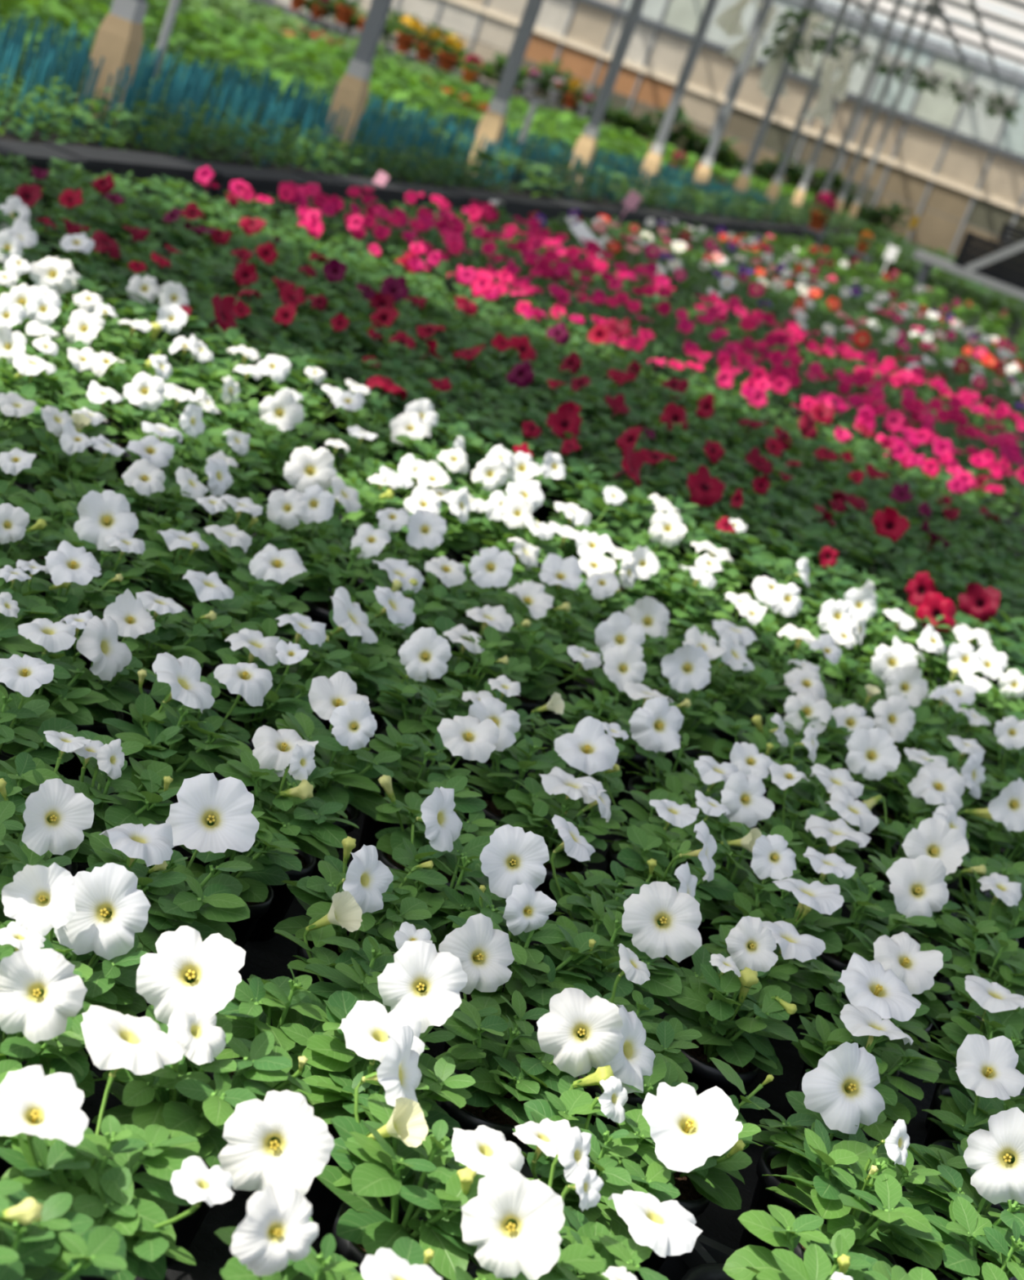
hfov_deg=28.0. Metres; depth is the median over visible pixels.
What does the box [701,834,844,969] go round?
plant
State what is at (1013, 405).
plant
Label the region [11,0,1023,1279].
floor
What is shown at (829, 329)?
plant
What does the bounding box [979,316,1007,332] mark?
seedling
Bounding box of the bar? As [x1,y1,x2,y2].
[964,240,1023,271]
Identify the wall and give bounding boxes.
[269,0,1023,279]
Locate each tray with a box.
[466,1149,735,1279]
[870,1163,1017,1279]
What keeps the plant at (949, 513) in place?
on the floor
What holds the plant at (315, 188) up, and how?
on the floor
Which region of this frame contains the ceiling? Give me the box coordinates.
[813,0,1023,77]
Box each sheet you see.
[714,0,751,36]
[723,0,777,67]
[758,0,808,98]
[790,0,827,75]
[802,0,861,128]
[817,0,870,101]
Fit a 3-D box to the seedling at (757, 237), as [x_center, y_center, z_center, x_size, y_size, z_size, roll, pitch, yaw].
[1.907,-3.221,16.580,0.280,0.164,0.293,11,18,-30]
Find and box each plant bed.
[289,0,911,231]
[328,85,783,222]
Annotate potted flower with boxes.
[284,0,306,18]
[305,0,332,27]
[329,0,364,36]
[351,7,367,38]
[391,14,422,57]
[412,25,443,66]
[432,34,466,72]
[457,54,484,84]
[519,68,544,105]
[542,77,568,110]
[559,77,586,113]
[573,92,595,119]
[648,135,667,151]
[667,150,688,169]
[688,160,702,173]
[710,169,730,189]
[726,174,751,186]
[798,191,839,248]
[843,231,874,275]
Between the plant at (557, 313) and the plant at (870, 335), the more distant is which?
the plant at (870, 335)
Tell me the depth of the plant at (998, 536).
5.28 m
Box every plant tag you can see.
[372,169,389,186]
[568,221,610,271]
[617,189,642,224]
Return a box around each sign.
[879,244,899,276]
[905,215,919,238]
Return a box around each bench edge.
[0,80,855,232]
[0,139,877,244]
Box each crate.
[953,231,1023,290]
[996,221,1023,251]
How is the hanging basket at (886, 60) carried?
hanging from the ceiling
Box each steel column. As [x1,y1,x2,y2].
[73,0,147,128]
[318,0,392,156]
[465,0,543,178]
[563,0,644,191]
[635,0,718,194]
[690,0,773,192]
[726,0,816,208]
[764,0,850,216]
[786,0,879,216]
[812,0,902,212]
[830,0,922,222]
[844,0,945,226]
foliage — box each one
[0,0,848,214]
[9,0,719,168]
[149,0,511,97]
[226,0,339,35]
[306,88,863,231]
[816,227,1023,323]
[848,218,902,243]
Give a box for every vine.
[760,0,821,75]
[810,0,860,79]
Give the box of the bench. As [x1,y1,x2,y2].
[911,250,1023,299]
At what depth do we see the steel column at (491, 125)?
12.16 m
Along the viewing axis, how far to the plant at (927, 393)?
8.44 m
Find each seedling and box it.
[0,16,30,78]
[0,21,35,87]
[0,31,13,95]
[0,31,25,112]
[0,42,13,102]
[0,45,48,137]
[0,49,31,134]
[0,67,45,140]
[1,28,35,101]
[2,12,38,79]
[10,77,84,143]
[13,28,48,100]
[15,13,48,84]
[15,48,64,134]
[17,44,73,128]
[18,17,57,74]
[24,38,73,115]
[27,26,69,91]
[37,84,96,143]
[38,58,93,137]
[39,49,91,124]
[45,22,66,93]
[54,43,90,119]
[55,28,84,93]
[57,27,78,77]
[58,20,88,83]
[59,46,89,102]
[66,48,111,131]
[66,88,133,147]
[75,31,93,96]
[76,56,128,128]
[85,82,148,151]
[86,68,124,144]
[102,65,137,145]
[113,103,177,154]
[120,65,137,123]
[122,61,146,125]
[125,49,154,111]
[127,66,167,126]
[129,77,163,147]
[131,64,176,137]
[136,45,149,81]
[136,49,172,97]
[137,40,160,80]
[142,67,172,133]
[142,106,186,155]
[145,47,176,100]
[145,49,175,99]
[148,66,185,124]
[151,80,200,155]
[155,98,213,161]
[158,49,182,97]
[158,53,182,116]
[164,84,202,153]
[166,72,211,122]
[168,71,199,133]
[172,60,200,110]
[173,76,205,135]
[175,79,215,150]
[179,105,236,159]
[181,56,207,80]
[181,57,209,106]
[182,61,216,122]
[182,62,202,108]
[186,64,213,126]
[195,93,247,157]
[196,112,243,160]
[199,66,226,121]
[200,75,234,134]
[201,60,239,108]
[201,84,243,148]
[202,75,240,125]
[204,63,230,109]
[208,61,248,100]
[208,86,255,159]
[216,66,241,119]
[217,64,249,116]
[219,75,260,136]
[222,95,259,151]
[222,117,270,164]
[224,75,254,129]
[231,62,249,103]
[233,86,275,147]
[235,71,265,124]
[235,83,271,133]
[242,103,285,166]
[242,120,289,167]
[245,80,283,142]
[246,65,270,109]
[246,70,275,128]
[253,93,287,152]
[254,78,288,125]
[254,84,275,129]
[257,101,293,163]
[260,66,276,118]
[260,126,300,168]
[265,92,309,150]
[265,119,316,167]
[268,98,312,167]
[271,97,315,149]
[274,79,292,115]
[275,76,297,110]
[275,84,308,131]
[280,84,311,129]
[281,90,311,139]
[284,124,335,173]
[285,84,308,137]
[285,97,324,154]
[286,77,304,119]
[286,111,328,170]
[288,102,331,159]
[290,76,312,104]
[292,104,337,169]
[295,75,313,104]
[296,93,324,143]
[297,84,322,127]
[301,94,328,136]
[302,97,329,144]
[304,137,346,173]
[309,111,344,164]
[310,91,327,124]
[311,93,328,122]
[312,84,328,120]
[320,127,361,175]
[323,110,359,173]
[324,105,350,160]
[332,140,368,173]
[340,114,371,173]
[340,130,380,178]
[351,122,389,173]
[352,136,395,177]
[355,103,369,146]
[355,112,373,156]
[355,116,396,168]
[357,103,382,148]
[358,107,390,141]
[364,107,396,158]
[368,125,396,173]
[369,115,393,157]
[369,138,404,182]
[376,121,411,171]
[377,133,420,182]
[381,120,412,178]
[381,120,421,178]
[386,118,417,167]
[391,119,416,154]
[395,148,432,182]
[397,121,418,168]
[404,146,434,184]
[405,130,434,182]
[407,124,432,168]
[409,142,448,186]
[411,125,433,181]
[418,133,440,175]
[422,148,459,187]
[426,135,453,180]
[429,139,467,187]
[435,152,468,186]
[440,148,479,186]
[442,136,466,184]
[455,158,484,188]
[466,156,498,192]
[724,232,751,256]
[733,232,760,251]
[733,233,763,252]
[743,232,767,246]
[746,231,782,250]
[757,232,780,249]
[760,244,787,261]
[763,233,790,253]
[768,232,795,253]
[771,247,795,266]
[772,232,799,250]
[775,235,804,248]
[781,246,808,267]
[782,245,804,264]
[789,237,812,252]
[789,245,813,262]
[790,245,820,266]
[793,235,818,256]
[795,235,818,248]
[799,247,822,261]
[801,248,831,260]
[802,264,832,275]
[808,246,837,260]
[810,257,837,285]
[813,251,840,262]
[815,266,846,279]
[817,248,840,263]
[819,259,840,278]
[821,244,849,262]
[827,262,856,279]
[830,248,853,265]
[833,260,857,284]
[842,260,863,284]
[844,257,871,277]
[844,276,877,299]
[845,261,868,282]
[846,262,877,278]
[846,276,872,297]
[853,262,877,275]
[856,275,886,293]
[858,260,879,275]
[859,279,885,292]
[862,276,888,293]
[867,259,887,275]
[867,271,901,293]
[871,271,897,292]
[871,274,902,292]
[884,292,912,315]
[888,273,910,294]
[890,296,920,310]
[891,270,909,291]
[893,274,915,290]
[896,288,919,308]
[898,284,928,307]
[900,270,919,293]
[900,293,930,311]
[902,291,931,309]
[905,290,933,307]
[910,286,939,302]
[912,289,938,310]
[915,286,941,305]
[921,285,944,301]
[928,310,955,324]
[929,285,951,301]
[930,304,957,324]
[931,287,947,305]
[933,305,965,325]
[937,299,969,321]
[938,307,968,326]
[940,297,968,321]
[942,304,963,322]
[945,304,973,324]
[946,299,976,317]
[955,300,980,319]
[960,298,983,315]
[962,296,981,319]
[968,322,1001,337]
[973,318,1007,337]
[973,325,1000,345]
[974,318,1007,339]
[974,326,1000,335]
[977,321,1008,338]
[978,314,1008,333]
[979,312,1009,330]
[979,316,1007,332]
[980,314,1007,334]
[982,308,1013,323]
[983,310,1013,328]
[984,313,1015,331]
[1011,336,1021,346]
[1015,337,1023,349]
[1016,322,1023,333]
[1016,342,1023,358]
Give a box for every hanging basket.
[810,0,843,53]
[838,40,875,69]
[875,32,909,84]
[906,33,948,96]
[942,46,986,109]
[981,59,1020,125]
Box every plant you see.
[0,151,58,197]
[0,167,53,215]
[0,171,48,217]
[0,183,53,239]
[0,195,94,275]
[0,200,56,246]
[0,208,56,268]
[0,223,51,285]
[0,247,44,291]
[0,255,81,296]
[0,269,59,297]
[0,283,62,337]
[0,297,26,343]
[0,325,39,427]
[0,379,44,450]
[0,391,37,448]
[0,439,51,495]
[0,447,35,507]
[0,496,58,585]
[0,502,29,568]
[0,540,123,692]
[0,564,57,653]
[0,591,42,689]
[0,617,108,768]
[0,653,77,773]
[0,730,105,876]
[0,777,93,923]
[0,862,150,1070]
[0,921,97,1180]
[0,1004,234,1279]
[0,1055,22,1146]
[0,1179,126,1279]
[1,172,44,206]
[6,488,79,597]
[7,344,47,390]
[11,336,103,423]
[13,348,123,488]
[21,320,90,395]
[25,290,104,400]
[26,405,126,523]
[27,729,180,873]
[29,407,122,482]
[35,300,101,351]
[35,475,134,551]
[37,588,156,781]
[38,217,120,270]
[38,489,152,670]
[40,173,115,243]
[42,188,124,253]
[44,212,110,267]
[44,234,120,325]
[45,186,114,251]
[48,157,98,200]
[48,160,112,219]
[52,193,114,237]
[56,255,128,332]
[59,274,132,333]
[62,275,188,349]
[78,303,141,408]
[85,773,259,1017]
[86,925,311,1262]
[87,351,172,455]
[92,192,160,244]
[93,171,144,208]
[93,210,168,265]
[97,189,151,230]
[97,192,153,269]
[102,170,152,196]
[102,371,179,491]
[102,652,252,849]
[103,350,197,418]
[103,591,213,737]
[105,457,232,589]
[106,225,164,267]
[109,241,189,286]
[110,182,139,213]
[110,304,187,409]
[111,252,183,311]
[113,261,161,336]
[114,294,208,359]
[121,404,226,496]
[121,528,223,659]
[122,286,197,349]
[124,422,238,524]
[128,510,221,582]
[137,662,272,780]
[141,173,391,226]
[145,198,193,255]
[146,201,204,278]
[147,185,198,209]
[150,194,199,226]
[151,569,262,677]
[155,207,221,282]
[156,382,231,471]
[157,248,233,292]
[164,277,245,364]
[167,222,234,274]
[167,244,236,297]
[168,334,262,426]
[172,262,235,309]
[175,440,259,533]
[178,165,220,220]
[178,809,302,949]
[181,375,259,467]
[182,293,250,393]
[184,293,259,366]
[184,324,266,386]
[186,191,241,227]
[189,488,306,604]
[195,345,291,427]
[196,203,244,239]
[200,213,266,251]
[203,224,261,265]
[203,524,309,655]
[206,429,273,499]
[206,627,314,791]
[206,964,363,1138]
[208,226,277,286]
[208,235,264,271]
[208,566,309,706]
[212,248,272,299]
[213,491,292,552]
[213,1090,442,1279]
[214,724,359,940]
[219,179,271,219]
[219,266,275,310]
[221,189,278,225]
[230,261,302,328]
[231,186,274,239]
[231,387,307,471]
[232,282,306,365]
[238,214,434,263]
[240,303,320,378]
[241,390,330,471]
[244,231,302,273]
[244,325,314,398]
[246,335,328,404]
[247,422,315,533]
[250,226,313,271]
[253,612,359,723]
[255,346,344,414]
[257,235,310,308]
[257,253,321,316]
[259,367,370,439]
[265,183,310,235]
[265,272,338,329]
[266,182,314,225]
[270,262,332,306]
[271,206,323,242]
[271,208,324,250]
[272,835,448,983]
[274,891,432,1042]
[275,291,355,341]
[275,671,400,878]
[276,484,360,636]
[283,446,361,560]
[287,940,475,1239]
[288,214,328,264]
[289,182,337,227]
[296,244,359,288]
[297,193,342,235]
[297,313,361,393]
[298,523,392,653]
[299,215,464,279]
[300,294,357,351]
[306,251,361,321]
[307,260,355,297]
[309,340,387,429]
[310,344,370,408]
[311,203,359,249]
[311,422,385,513]
[311,586,406,737]
[315,1025,524,1279]
[318,194,363,246]
[320,373,406,456]
[322,257,369,323]
[324,439,426,527]
[326,473,404,582]
[328,213,368,261]
[329,235,368,271]
[329,292,399,353]
[330,283,382,350]
[330,391,438,474]
[332,186,377,228]
[333,586,415,733]
[334,450,404,515]
[337,205,377,234]
[338,322,417,404]
[339,243,383,273]
[339,391,405,457]
[343,250,417,294]
[343,306,408,371]
[346,201,392,245]
[347,213,399,264]
[349,270,420,302]
[350,508,446,607]
[351,186,391,226]
[351,269,388,293]
[353,220,395,266]
[354,558,471,646]
[357,715,499,850]
[364,327,438,395]
[368,244,409,275]
[368,275,429,353]
[368,484,452,577]
[369,626,493,784]
[370,205,395,231]
[370,296,426,354]
[371,774,500,915]
[372,208,418,257]
[372,358,435,414]
[373,211,410,246]
[374,786,549,1027]
[376,374,455,464]
[378,309,446,348]
[382,250,440,285]
[384,242,428,287]
[388,214,426,256]
[389,411,467,496]
[390,191,417,229]
[391,270,497,312]
[394,324,457,372]
[394,447,468,538]
[395,391,492,453]
[396,460,484,588]
[398,206,436,245]
[399,255,436,302]
[401,230,441,276]
[402,331,485,389]
[403,281,453,325]
[406,191,444,228]
[408,209,435,237]
[408,296,466,360]
[410,208,443,249]
[410,337,468,408]
[411,546,515,685]
[413,199,450,224]
[413,417,493,488]
[417,236,458,278]
[418,616,531,733]
[419,260,455,293]
[420,318,489,373]
[421,675,540,822]
[422,228,462,267]
[422,314,480,360]
[423,225,467,266]
[426,481,489,592]
[431,371,500,447]
[432,207,468,225]
[432,913,623,1166]
[433,211,471,248]
[433,264,478,307]
[435,208,470,254]
[438,271,493,343]
[440,266,498,318]
[441,251,479,286]
[442,332,512,383]
[442,333,511,413]
[442,878,607,1056]
[444,238,500,291]
[445,389,513,447]
[446,570,521,673]
[447,223,494,266]
[453,200,493,231]
[453,296,504,328]
[453,296,505,343]
[453,409,519,493]
[454,207,493,242]
[454,1266,564,1279]
[455,320,510,371]
[456,205,487,245]
[456,456,544,583]
[460,241,495,271]
[460,1126,702,1279]
[461,240,505,279]
[461,537,541,609]
[462,696,618,877]
[465,269,524,306]
[465,604,601,726]
[466,580,563,675]
[468,223,505,250]
[469,208,500,242]
[469,444,565,519]
[471,253,514,285]
[471,360,534,417]
[473,231,519,269]
[474,231,513,262]
[474,327,534,387]
[475,384,540,442]
[476,282,535,326]
[479,208,507,243]
[479,490,582,576]
[480,263,527,315]
[481,199,527,231]
[481,421,553,488]
[486,335,542,404]
[488,313,546,359]
[488,518,563,592]
[489,290,548,341]
[491,766,626,921]
[493,260,529,303]
[493,324,556,367]
[493,398,564,457]
[494,239,542,283]
[494,276,542,310]
[496,442,559,514]
[497,224,527,257]
[497,357,566,408]
[498,226,524,256]
[501,217,539,249]
[502,402,583,481]
[506,254,546,292]
[508,329,568,379]
[509,236,539,268]
[510,215,540,241]
[510,283,570,328]
[511,301,553,352]
[511,1065,742,1275]
[513,237,542,276]
[514,296,564,330]
[517,211,564,244]
[517,227,548,257]
[517,435,599,522]
[518,600,595,713]
[520,264,564,308]
[520,368,590,411]
[520,692,630,826]
[521,213,574,250]
[521,248,561,284]
[523,379,593,426]
[524,257,564,302]
[526,213,571,241]
[528,881,702,1057]
[530,351,577,415]
[533,228,568,254]
[533,235,562,269]
[535,258,575,279]
[536,681,673,764]
[537,502,591,611]
[538,303,587,349]
[538,553,620,694]
[539,259,575,298]
[541,291,588,323]
[542,262,592,301]
[542,350,611,402]
[543,318,632,376]
[544,296,604,333]
[545,401,611,479]
[546,424,641,501]
[547,216,573,237]
[547,456,622,538]
[548,486,626,574]
[549,245,574,259]
[549,814,699,962]
[550,216,582,246]
[551,220,582,249]
[551,257,599,290]
[552,208,592,233]
[555,246,578,271]
[555,278,594,313]
[555,314,598,358]
[560,348,620,389]
[562,611,657,724]
[564,262,613,308]
[564,306,590,345]
[564,364,617,391]
[564,483,657,578]
[566,238,616,271]
[567,217,613,243]
[572,247,603,287]
[572,382,633,434]
[572,529,637,630]
[573,241,625,265]
[573,258,608,290]
[573,315,620,359]
[573,943,702,1127]
[575,288,623,328]
[577,236,603,275]
[577,543,660,654]
[579,390,644,465]
[582,214,622,237]
[582,333,619,386]
[582,368,636,425]
[584,448,675,504]
[585,276,622,315]
[586,251,622,285]
[586,306,624,338]
[587,445,677,530]
[588,270,627,297]
[588,644,691,806]
[591,219,624,254]
[591,337,646,364]
[591,410,650,484]
[591,1004,773,1279]
[592,354,644,396]
[594,233,631,262]
[595,221,627,240]
[595,763,729,911]
[598,281,632,313]
[598,335,649,380]
[600,291,636,325]
[602,388,661,443]
[605,215,634,234]
[605,271,639,300]
[607,493,693,582]
[608,262,639,293]
[608,360,660,408]
[608,622,686,694]
[610,234,643,253]
[610,243,660,266]
[610,301,644,332]
[611,322,639,353]
[612,423,685,493]
[613,223,653,246]
[616,697,700,839]
[616,799,738,964]
[617,256,655,285]
[617,332,664,372]
[617,549,688,605]
[618,276,653,308]
[619,228,660,247]
[619,284,655,324]
[619,299,666,351]
[620,241,663,264]
[621,378,684,432]
[621,488,699,554]
[622,262,657,288]
[622,403,688,455]
[622,595,725,707]
[624,237,661,263]
[625,217,657,240]
[626,270,655,298]
[626,459,688,533]
[628,262,671,287]
[630,251,674,281]
[630,297,668,327]
[631,356,665,400]
[633,415,709,476]
[635,272,675,305]
[636,239,676,260]
[636,520,728,603]
[637,284,671,326]
[637,328,673,382]
[637,644,736,780]
[641,275,675,315]
[642,330,683,360]
[643,219,676,239]
[643,226,677,244]
[644,392,715,443]
[645,301,688,344]
[647,742,774,866]
[648,237,685,257]
[648,564,728,644]
[649,245,686,271]
[649,288,689,332]
[649,373,708,418]
[649,465,727,561]
[650,334,692,377]
[653,238,697,267]
[653,915,798,1098]
[656,218,680,236]
[656,233,692,254]
[656,439,724,505]
[657,318,706,359]
[657,359,708,405]
[658,357,706,398]
[658,377,713,429]
[660,240,696,268]
[661,257,704,293]
[662,297,697,324]
[662,315,703,342]
[662,413,724,477]
[662,617,757,672]
[664,230,697,253]
[664,338,713,381]
[665,283,688,309]
[666,267,708,302]
[666,336,711,368]
[666,553,737,631]
[667,222,702,236]
[667,254,713,280]
[668,290,705,319]
[669,813,804,972]
[671,226,705,240]
[671,262,713,288]
[671,304,713,341]
[673,231,704,257]
[674,230,704,249]
[675,519,746,607]
[676,315,719,352]
[677,283,727,307]
[677,488,749,564]
[678,291,719,326]
[680,460,751,536]
[681,434,733,481]
[683,404,730,463]
[684,248,719,270]
[684,631,791,764]
[685,242,713,265]
[685,270,724,297]
[687,384,730,423]
[688,351,733,398]
[689,228,714,239]
[689,235,719,251]
[689,259,723,288]
[690,238,730,259]
[690,253,731,275]
[690,920,839,1043]
[691,222,715,236]
[691,230,718,244]
[691,304,730,349]
[692,252,733,274]
[692,296,727,328]
[693,269,737,297]
[693,328,728,368]
[693,342,753,386]
[693,516,766,592]
[694,285,746,321]
[694,296,728,316]
[696,246,731,271]
[696,713,808,850]
[697,250,733,273]
[697,363,850,442]
[698,417,762,480]
[699,275,745,307]
[701,314,733,357]
[701,349,742,394]
[701,445,773,505]
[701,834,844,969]
[702,367,749,406]
[703,233,727,253]
[703,302,738,340]
[704,244,737,256]
[707,482,773,539]
[709,226,733,254]
[709,296,742,334]
[709,410,777,462]
[709,654,785,742]
[710,337,754,377]
[711,262,747,282]
[712,458,777,518]
[714,240,744,255]
[716,376,769,430]
[717,264,749,288]
[718,500,802,590]
[719,284,765,310]
[720,248,740,269]
[721,236,744,253]
[722,1204,910,1279]
[723,244,748,262]
[723,316,755,354]
[723,335,759,373]
[724,234,751,253]
[724,253,752,280]
[724,306,764,338]
[724,362,775,410]
[724,591,817,672]
[725,313,763,350]
[726,299,761,324]
[726,435,785,488]
[728,260,763,277]
[728,282,769,326]
[731,340,771,376]
[731,418,799,467]
[732,266,766,290]
[732,552,817,643]
[733,333,778,364]
[733,349,785,379]
[733,367,791,422]
[735,245,760,261]
[735,280,775,302]
[737,237,760,255]
[737,264,772,284]
[737,317,768,338]
[737,601,841,733]
[739,1041,893,1251]
[740,251,761,262]
[742,258,778,278]
[742,299,779,326]
[743,275,782,294]
[743,475,812,551]
[745,253,773,273]
[745,387,791,435]
[745,453,810,511]
[746,243,773,261]
[746,290,788,317]
[746,691,853,828]
[748,254,773,272]
[750,557,823,652]
[751,355,803,389]
[751,576,866,671]
[751,760,879,929]
[752,524,844,582]
[753,312,780,349]
[753,345,799,368]
[754,328,783,353]
[755,239,779,261]
[756,308,808,346]
[758,402,834,476]
[758,469,826,523]
[758,504,839,567]
[758,758,863,866]
[759,296,795,320]
[759,449,815,494]
[761,323,800,351]
[761,1119,962,1270]
[763,262,793,291]
[763,332,799,364]
[764,276,798,299]
[764,279,793,311]
[764,280,799,302]
[764,318,816,353]
[764,371,788,405]
[764,373,799,422]
[765,659,879,764]
[766,258,795,279]
[767,319,803,351]
[768,293,816,321]
[769,268,800,297]
[769,271,799,285]
[769,388,815,426]
[769,725,900,831]
[770,397,820,444]
[770,546,855,626]
[771,252,795,267]
[771,349,817,396]
[771,372,816,415]
[773,258,790,268]
[773,297,816,326]
[775,432,826,479]
[776,306,821,333]
[776,331,809,367]
[778,262,806,277]
[779,462,834,502]
[782,359,821,386]
[783,515,874,585]
[784,328,819,365]
[784,395,839,443]
[785,307,826,346]
[786,257,813,276]
[786,265,814,281]
[786,284,826,302]
[787,361,826,397]
[788,425,840,455]
[789,274,807,286]
[789,284,822,318]
[790,931,942,1115]
[791,264,813,284]
[791,273,826,296]
[791,1004,942,1142]
[793,446,848,498]
[794,846,948,1022]
[795,266,828,283]
[795,277,826,291]
[795,311,839,337]
[795,387,839,426]
[797,586,887,679]
[799,373,851,417]
[800,288,835,322]
[800,323,849,357]
[800,340,834,374]
[800,475,860,529]
[802,259,828,279]
[802,281,836,296]
[802,497,852,571]
[804,297,839,326]
[805,346,844,376]
[805,368,844,395]
[808,360,851,390]
[808,440,851,499]
[808,694,915,808]
[811,266,837,286]
[811,520,877,597]
[813,272,848,291]
[813,279,839,295]
[813,308,861,331]
[815,293,842,310]
[815,391,861,438]
[816,297,849,328]
[816,336,846,368]
[817,275,843,292]
[817,369,872,396]
[817,621,917,759]
[818,288,845,300]
[818,330,857,351]
[818,460,878,524]
[819,326,866,351]
[820,338,869,367]
[821,282,850,304]
[822,273,848,287]
[822,293,856,309]
[822,344,856,381]
[822,417,873,462]
[824,309,866,329]
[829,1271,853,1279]
[830,318,870,346]
[830,425,866,471]
[831,286,866,311]
[831,373,867,415]
[831,451,884,497]
[831,490,903,556]
[831,578,918,693]
[832,315,875,345]
[832,563,894,650]
[833,342,864,373]
[835,371,884,407]
[836,301,869,318]
[836,330,890,368]
[836,405,879,457]
[837,290,871,305]
[837,306,867,325]
[838,283,865,297]
[838,373,879,420]
[838,665,928,782]
[839,394,874,422]
[840,308,875,334]
[840,395,886,446]
[840,506,920,571]
[840,533,921,594]
[841,926,964,1040]
[844,284,871,311]
[844,351,889,385]
[844,482,912,536]
[845,365,875,393]
[847,281,871,298]
[847,349,882,378]
[848,336,896,359]
[848,387,888,434]
[849,309,882,330]
[850,434,892,472]
[853,328,888,354]
[853,365,888,395]
[853,433,912,483]
[854,297,893,323]
[854,635,933,726]
[854,795,968,935]
[855,302,889,324]
[855,374,893,401]
[856,294,886,307]
[856,409,953,488]
[857,302,892,333]
[857,747,959,863]
[857,817,972,946]
[859,571,936,658]
[860,291,893,310]
[860,320,899,349]
[861,289,875,298]
[862,357,900,395]
[862,463,903,520]
[862,565,923,631]
[863,506,922,570]
[864,324,896,336]
[864,338,912,367]
[864,417,916,462]
[865,327,904,357]
[870,398,891,424]
[871,293,897,309]
[871,484,945,532]
[872,401,912,446]
[872,451,924,484]
[874,311,903,328]
[875,354,919,390]
[875,427,940,476]
[875,435,923,483]
[877,313,913,337]
[877,329,919,356]
[879,355,927,379]
[880,309,912,333]
[880,345,932,372]
[880,377,909,414]
[880,395,929,434]
[880,705,966,799]
[883,302,911,327]
[884,327,920,351]
[884,371,910,408]
[885,289,904,309]
[885,365,928,398]
[886,368,924,404]
[886,545,963,616]
[887,479,942,520]
[887,592,977,684]
[888,310,920,331]
[889,528,966,573]
[890,764,994,888]
[891,387,942,425]
[893,303,916,322]
[895,396,934,429]
[897,338,940,357]
[897,1106,1023,1279]
[898,311,928,331]
[898,320,934,335]
[901,408,943,452]
[901,502,959,546]
[902,301,918,320]
[902,325,939,340]
[902,341,941,373]
[902,582,1000,654]
[902,735,1009,835]
[903,355,948,381]
[904,438,953,494]
[905,326,928,342]
[905,422,939,463]
[905,458,966,498]
[906,313,933,333]
[907,1266,977,1279]
[909,491,961,533]
[909,685,994,772]
[911,310,939,328]
[911,401,956,435]
[912,304,946,326]
[912,623,1007,708]
[913,342,955,373]
[913,1008,1023,1164]
[914,408,961,439]
[915,330,948,359]
[915,388,937,413]
[915,680,995,749]
[916,312,946,331]
[916,377,949,409]
[916,519,985,598]
[917,322,951,341]
[918,367,956,392]
[918,566,986,640]
[918,1034,1023,1216]
[919,309,944,328]
[919,373,955,402]
[920,353,961,379]
[920,492,975,520]
[920,528,980,577]
[920,914,1023,1059]
[922,333,956,355]
[923,1195,1023,1279]
[924,386,972,413]
[924,397,956,433]
[924,459,978,503]
[924,667,1002,729]
[924,968,1023,1130]
[927,445,982,471]
[930,312,963,341]
[930,328,961,346]
[930,355,972,375]
[930,425,979,462]
[931,507,986,553]
[932,338,958,359]
[933,377,980,395]
[933,395,970,443]
[933,413,972,453]
[933,854,1023,982]
[934,329,961,357]
[936,347,955,360]
[937,471,987,523]
[937,612,1023,686]
[938,449,1004,497]
[939,324,964,342]
[940,359,975,393]
[940,498,999,542]
[942,319,963,342]
[942,342,979,363]
[942,387,975,417]
[943,353,986,373]
[944,318,964,333]
[946,337,978,353]
[946,373,994,408]
[946,537,1023,586]
[948,435,974,467]
[949,346,987,380]
[951,364,998,391]
[951,403,985,439]
[951,528,1016,583]
[951,872,1023,977]
[952,373,996,408]
[953,591,1023,647]
[953,777,1023,911]
[954,327,985,348]
[954,435,999,457]
[955,446,991,484]
[957,389,991,428]
[958,333,987,349]
[959,344,994,369]
[960,484,1013,528]
[961,373,1006,399]
[961,430,1013,475]
[961,570,1023,630]
[962,327,983,342]
[962,505,1023,557]
[966,456,1017,502]
[968,353,1000,381]
[968,454,1018,514]
[968,715,1023,823]
[970,349,1006,365]
[970,404,1007,436]
[971,357,1006,376]
[971,395,1006,426]
[971,431,1011,452]
[971,442,1023,550]
[973,333,997,353]
[973,668,1023,759]
[973,768,1023,854]
[975,388,1016,412]
[975,413,1008,452]
[976,400,1023,426]
[976,609,1023,707]
[977,333,999,347]
[977,662,1023,719]
[978,853,1023,949]
[980,340,1009,357]
[980,383,1022,404]
[980,423,1022,465]
[980,709,1023,772]
[983,439,1021,493]
[983,584,1023,667]
[984,560,1023,640]
[985,337,1020,364]
[985,554,1023,581]
[985,795,1014,855]
[986,375,1021,399]
[987,337,1020,355]
[987,351,1011,364]
[987,358,1023,382]
[989,349,1017,360]
[989,363,1022,400]
[991,347,1023,379]
[991,382,1023,408]
[991,404,1021,435]
[991,417,1023,448]
[991,432,1023,471]
[991,434,1019,480]
[992,362,1023,382]
[992,400,1023,427]
[992,520,1023,558]
[993,344,1023,365]
[993,376,1023,399]
[995,346,1023,359]
[995,466,1023,526]
[996,470,1023,502]
[1000,462,1023,494]
[1001,538,1023,575]
[1005,394,1023,422]
[1008,342,1023,357]
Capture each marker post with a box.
[147,0,180,98]
[507,97,539,178]
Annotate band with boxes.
[280,20,488,113]
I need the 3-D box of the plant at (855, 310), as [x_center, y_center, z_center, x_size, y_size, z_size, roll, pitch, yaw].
[2.088,-1.998,12.521,0.251,0.112,0.270,23,15,10]

